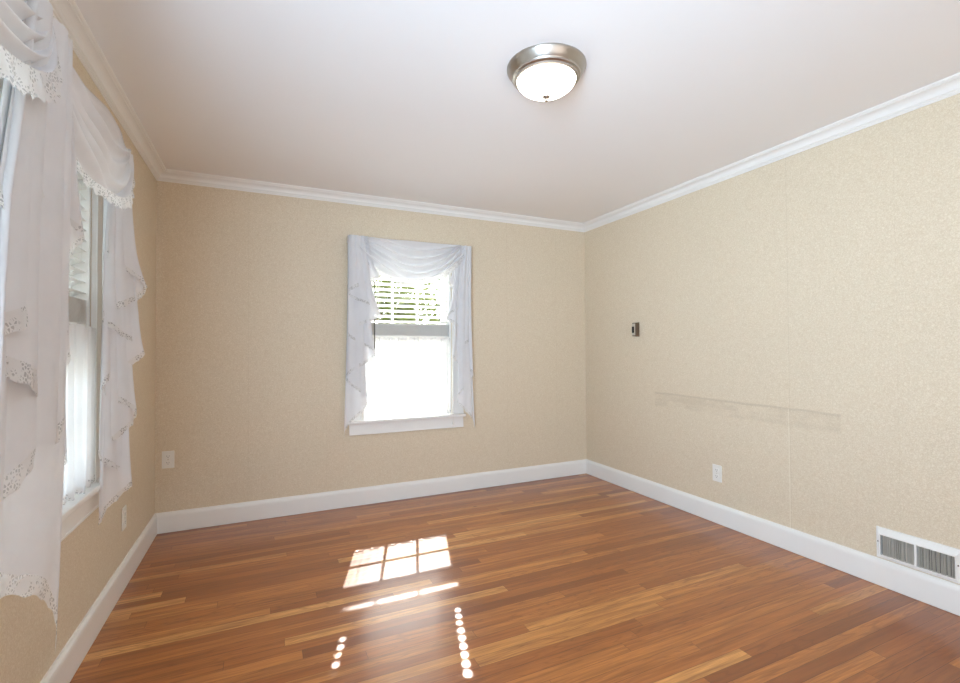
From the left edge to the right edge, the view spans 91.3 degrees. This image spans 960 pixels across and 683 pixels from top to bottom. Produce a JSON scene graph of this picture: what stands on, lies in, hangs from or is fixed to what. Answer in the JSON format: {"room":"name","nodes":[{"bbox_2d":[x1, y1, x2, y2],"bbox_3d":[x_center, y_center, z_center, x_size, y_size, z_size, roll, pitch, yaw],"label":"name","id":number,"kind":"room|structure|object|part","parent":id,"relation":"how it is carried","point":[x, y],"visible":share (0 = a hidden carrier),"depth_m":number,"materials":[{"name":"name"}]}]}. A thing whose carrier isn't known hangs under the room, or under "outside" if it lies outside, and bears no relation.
{"room":"empty bedroom","nodes":[
{"label":"empty bedroom","id":0,"kind":"room"},
{"bbox_2d":[0,50,156,682],"bbox_3d":[-1.326,0.025,1.097,0.160,2.440,4.450,0,-1,-25],"label":"wall","id":1,"kind":"structure","parent":0,"point":[91,553],"depth_m":2.13,"materials":[{"name":"beige paint"}]},
{"bbox_2d":[0,78,103,598],"bbox_3d":[-1.367,-0.074,1.210,0.238,1.538,1.849,0,-1,-25],"label":"window","id":2,"kind":"structure","parent":1,"relation":"in","point":[74,513],"depth_m":1.97,"materials":[{"name":"white paint"}]},
{"bbox_2d":[68,171,86,325],"bbox_3d":[-1.513,-0.385,1.622,0.056,0.681,0.711,0,-1,-25],"label":"window blind","id":3,"kind":"object","parent":2,"relation":"attached to","point":[75,305],"visible":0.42,"depth_m":1.89,"materials":[{"name":"white plastic"}]},
{"bbox_3d":[-1.630,-0.380,1.876,0.054,0.620,0.019,0,-1,-25],"label":"ladder cord","id":4,"kind":"part","parent":3,"relation":"part of","materials":[{"name":"fabric"}]},
{"bbox_3d":[-1.510,-0.062,1.617,0.050,0.035,0.711,0,-1,-25],"label":"rail","id":5,"kind":"part","parent":3,"relation":"part of","materials":[{"name":"white plastic"}]},
{"bbox_2d":[63,323,95,504],"bbox_3d":[-1.457,0.255,1.635,0.044,0.644,0.753,0,-1,-25],"label":"cafe curtain","id":6,"kind":"object","parent":2,"relation":"hanging from","point":[79,469],"visible":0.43,"depth_m":1.77,"materials":[{"name":"white fabric"}]},
{"bbox_3d":[-1.308,0.592,1.224,0.116,0.025,1.849,0,-1,-25],"label":"sill","id":7,"kind":"part","parent":2,"relation":"part of","materials":[{"name":"white paint"}]},
{"bbox_2d":[40,514,156,682],"bbox_3d":[-1.239,1.176,1.115,0.018,0.134,4.450,0,-1,-25],"label":"baseboard","id":8,"kind":"structure","parent":1,"relation":"attached to","point":[66,664],"depth_m":2.02,"materials":[{"name":"white paint"}]},
{"bbox_2d":[48,0,165,179],"bbox_3d":[-1.231,-1.161,1.164,0.064,0.068,4.450,0,-1,-25],"label":"trim","id":9,"kind":"structure","parent":1,"relation":"attached to","point":[86,47],"depth_m":2.03,"materials":[{"name":"white paint"}]},
{"bbox_2d":[122,505,126,530],"bbox_3d":[-1.852,0.919,2.445,0.009,0.116,0.072,0,-1,-25],"label":"wall outlet","id":10,"kind":"object","parent":1,"relation":"attached to","point":[124,509],"visible":1,"depth_m":2.43,"materials":[{"name":"white plastic"}]},
{"bbox_2d":[155,181,586,512],"bbox_3d":[-0.603,0.069,3.963,3.862,2.440,0.160,0,-1,-25],"label":"wall","id":11,"kind":"structure","parent":0,"point":[251,287],"depth_m":3.56,"materials":[{"name":"beige paint"}]},
{"bbox_2d":[162,451,173,468],"bbox_3d":[-2.105,0.798,3.168,0.072,0.116,0.009,0,-1,-25],"label":"wall outlet","id":12,"kind":"object","parent":11,"relation":"attached to","point":[167,456],"visible":1,"depth_m":3.17,"materials":[{"name":"white plastic"}]},
{"bbox_2d":[155,459,585,533],"bbox_3d":[-0.559,1.219,3.863,3.542,0.134,0.018,0,-1,-25],"label":"baseboard","id":13,"kind":"structure","parent":11,"relation":"attached to","point":[180,520],"depth_m":3.65,"materials":[{"name":"white paint"}]},
{"bbox_2d":[157,169,583,231],"bbox_3d":[-0.563,-1.118,3.881,3.542,0.068,0.064,0,-1,-25],"label":"trim","id":14,"kind":"structure","parent":11,"relation":"attached to","point":[174,176],"depth_m":3.69,"materials":[{"name":"white paint"}]},
{"bbox_2d":[349,271,465,435],"bbox_3d":[-0.621,-0.032,3.947,0.989,1.538,0.238,0,-1,-25],"label":"window","id":15,"kind":"structure","parent":11,"relation":"in","point":[360,425],"depth_m":3.92,"materials":[{"name":"white paint"}]},
{"bbox_3d":[-0.592,0.632,3.880,0.989,0.025,0.116,0,-1,-25],"label":"sill","id":16,"kind":"part","parent":15,"relation":"part of","materials":[{"name":"white paint"}]},
{"bbox_2d":[364,337,451,418],"bbox_3d":[-0.579,0.287,3.853,0.753,0.644,0.046,0,-1,-25],"label":"cafe curtain","id":17,"kind":"object","parent":15,"relation":"hanging from","point":[406,376],"visible":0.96,"depth_m":3.85,"materials":[{"name":"white fabric"}]},
{"bbox_2d":[371,273,453,423],"bbox_3d":[-0.580,0.004,3.883,0.733,1.392,0.128,0,-1,-25],"label":"window blind","id":18,"kind":"object","parent":15,"relation":"attached to","point":[378,329],"visible":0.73,"depth_m":3.92,"materials":[{"name":"white plastic"}]},
{"bbox_3d":[-0.604,-0.028,3.911,0.711,0.035,0.050,0,-1,-25],"label":"rail","id":19,"kind":"part","parent":18,"relation":"part of","materials":[{"name":"white plastic"}]},
{"bbox_3d":[-0.646,-0.293,4.003,0.719,0.797,0.036,0,-1,-25],"label":"sash","id":20,"kind":"part","parent":15,"relation":"part of","materials":[{"name":"white paint"}]},
{"bbox_3d":[-0.570,-0.796,3.854,1.007,0.042,0.096,0,-1,-25],"label":"curtain rod","id":21,"kind":"object","parent":11,"relation":"attached to","visible":0},
{"bbox_2d":[344,235,474,431],"bbox_3d":[-0.534,-0.044,3.781,1.087,1.550,0.091,0,-1,-25],"label":"valance","id":22,"kind":"object","parent":21,"relation":"hanging from","point":[407,261],"visible":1,"depth_m":3.72,"materials":[{"name":"white fabric"}]},
{"bbox_3d":[-0.904,0.105,3.614,0.277,1.284,0.060,0,-1,-21],"label":"lace trim","id":23,"kind":"part","parent":22,"relation":"part of","materials":[{"name":"white fabric"}]},
{"bbox_3d":[-0.533,-0.629,3.776,0.970,0.367,0.062,0,-1,-25],"label":"lace trim","id":24,"kind":"part","parent":22,"relation":"part of","materials":[{"name":"white fabric"}]},
{"bbox_3d":[-0.159,0.121,3.961,0.259,1.274,0.052,0,-1,-25],"label":"lace trim","id":25,"kind":"part","parent":22,"relation":"part of","materials":[{"name":"white fabric"}]},
{"bbox_2d":[70,474,959,682],"bbox_3d":[0.632,1.297,1.260,3.862,0.120,6.060,0,-1,-25],"label":"floor","id":26,"kind":"structure","parent":0,"point":[581,578],"depth_m":2.24,"materials":[{"name":"brown wood"}]},
{"bbox_2d":[74,0,959,222],"bbox_3d":[0.618,-1.263,1.303,3.862,0.120,6.060,0,-1,-25],"label":"ceiling","id":27,"kind":"structure","parent":0,"point":[411,100],"depth_m":2.16,"materials":[{"name":"paint"}]},
{"bbox_2d":[507,43,585,101],"bbox_3d":[0.288,-1.114,2.040,0.342,0.149,0.342,0,-1,-25],"label":"ceiling lamp","id":28,"kind":"object","parent":27,"relation":"attached to","point":[546,72],"visible":1,"depth_m":1.95,"materials":[{"name":"silver metal"}]},
{"bbox_3d":[0.288,-1.099,2.040,0.255,0.076,0.255,0,-1,-25],"label":"lamp shade","id":29,"kind":"part","parent":28,"relation":"part of","materials":[{"name":"white glass"}]},
{"bbox_2d":[584,93,959,584],"bbox_3d":[2.039,0.032,2.638,0.160,2.440,4.450,0,-1,-25],"label":"wall","id":30,"kind":"structure","parent":0,"point":[797,315],"depth_m":2.77,"materials":[{"name":"beige paint"}]},
{"bbox_2d":[632,322,638,336],"bbox_3d":[1.315,-0.102,3.973,0.046,0.120,0.046,0,-1,-25],"label":"thermostat","id":31,"kind":"object","parent":30,"relation":"attached to","point":[635,326],"visible":1,"depth_m":3.96,"materials":[{"name":"brown metal"}]},
{"bbox_2d":[712,464,721,482],"bbox_3d":[1.653,0.919,3.275,0.009,0.116,0.072,0,-1,-25],"label":"wall outlet","id":32,"kind":"object","parent":30,"relation":"attached to","point":[717,469],"visible":1,"depth_m":3.27,"materials":[{"name":"white plastic"}]},
{"bbox_2d":[583,72,959,231],"bbox_3d":[1.931,-1.154,2.612,0.064,0.068,4.450,0,-1,-25],"label":"trim","id":33,"kind":"structure","parent":30,"relation":"attached to","point":[947,87],"depth_m":2.71,"materials":[{"name":"white paint"}]},
{"bbox_2d":[586,459,959,615],"bbox_3d":[1.965,1.182,2.582,0.018,0.134,4.450,0,-1,-25],"label":"baseboard","id":34,"kind":"structure","parent":30,"relation":"attached to","point":[940,593],"depth_m":2.72,"materials":[{"name":"white paint"}]},
{"bbox_2d":[876,526,959,583],"bbox_3d":[2.108,1.025,2.267,0.021,0.156,0.330,0,-1,-25],"label":"air vent","id":35,"kind":"object","parent":30,"relation":"in","point":[930,557],"visible":1,"depth_m":2.25,"materials":[{"name":"white metal"}]},
{"bbox_3d":[-1.252,-0.849,1.266,0.112,0.042,1.829,0,-1,-25],"label":"curtain rod","id":36,"kind":"object","parent":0,"visible":0},
{"bbox_2d":[0,0,72,649],"bbox_3d":[-0.968,-0.026,0.900,0.114,1.703,0.960,0,-1,-23],"label":"valance","id":37,"kind":"object","parent":36,"relation":"hanging from","point":[36,50],"visible":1,"depth_m":1.11,"materials":[{"name":"white fabric"}]},
{"bbox_3d":[-0.930,-0.686,0.864,0.070,0.369,0.830,0,-1,-25],"label":"lace trim","id":38,"kind":"part","parent":37,"relation":"part of","materials":[{"name":"white fabric"}]},
{"bbox_3d":[-1.077,0.175,1.115,0.049,1.309,0.465,0,-1,-28],"label":"lace trim","id":39,"kind":"part","parent":37,"relation":"part of","materials":[{"name":"white fabric"}]},
{"bbox_2d":[64,68,146,525],"bbox_3d":[-1.394,-0.050,1.679,0.138,1.624,0.963,0,-1,-23],"label":"valance","id":40,"kind":"object","parent":36,"relation":"hanging from","point":[98,153],"visible":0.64,"depth_m":1.98,"materials":[{"name":"white fabric"}]},
{"bbox_3d":[-1.222,0.016,1.357,0.049,1.040,0.238,0,-1,-22],"label":"lace trim","id":41,"kind":"part","parent":40,"relation":"part of","materials":[{"name":"white fabric"}]},
{"bbox_3d":[-1.357,-0.675,1.707,0.053,0.357,0.920,0,-1,-25],"label":"lace trim","id":42,"kind":"part","parent":40,"relation":"part of","materials":[{"name":"white fabric"}]},
{"bbox_3d":[-1.553,0.184,2.044,0.052,1.170,0.201,0,-1,10],"label":"lace trim","id":43,"kind":"part","parent":40,"relation":"part of","materials":[{"name":"white fabric"}]},
{"label":"outside","id":44,"kind":"structure","parent":0,"visible":0},
{"bbox_3d":[-6.595,2.105,17.592,64.000,0.100,90.000,0,-1,-25],"label":"ground","id":45,"kind":"structure","parent":44,"visible":0},
{"bbox_2d":[371,275,438,323],"bbox_3d":[-3.101,-0.531,16.487,3.317,5.101,3.348,-1,-1,18],"label":"leafy tree","id":46,"kind":"object","parent":45,"relation":"on","point":[382,281],"visible":0.15,"depth_m":15.87,"materials":[{"name":"green plant"}]},
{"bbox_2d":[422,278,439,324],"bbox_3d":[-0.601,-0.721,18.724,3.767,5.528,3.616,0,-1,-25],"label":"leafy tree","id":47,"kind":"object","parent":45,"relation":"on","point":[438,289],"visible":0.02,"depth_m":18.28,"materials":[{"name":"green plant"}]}
]}

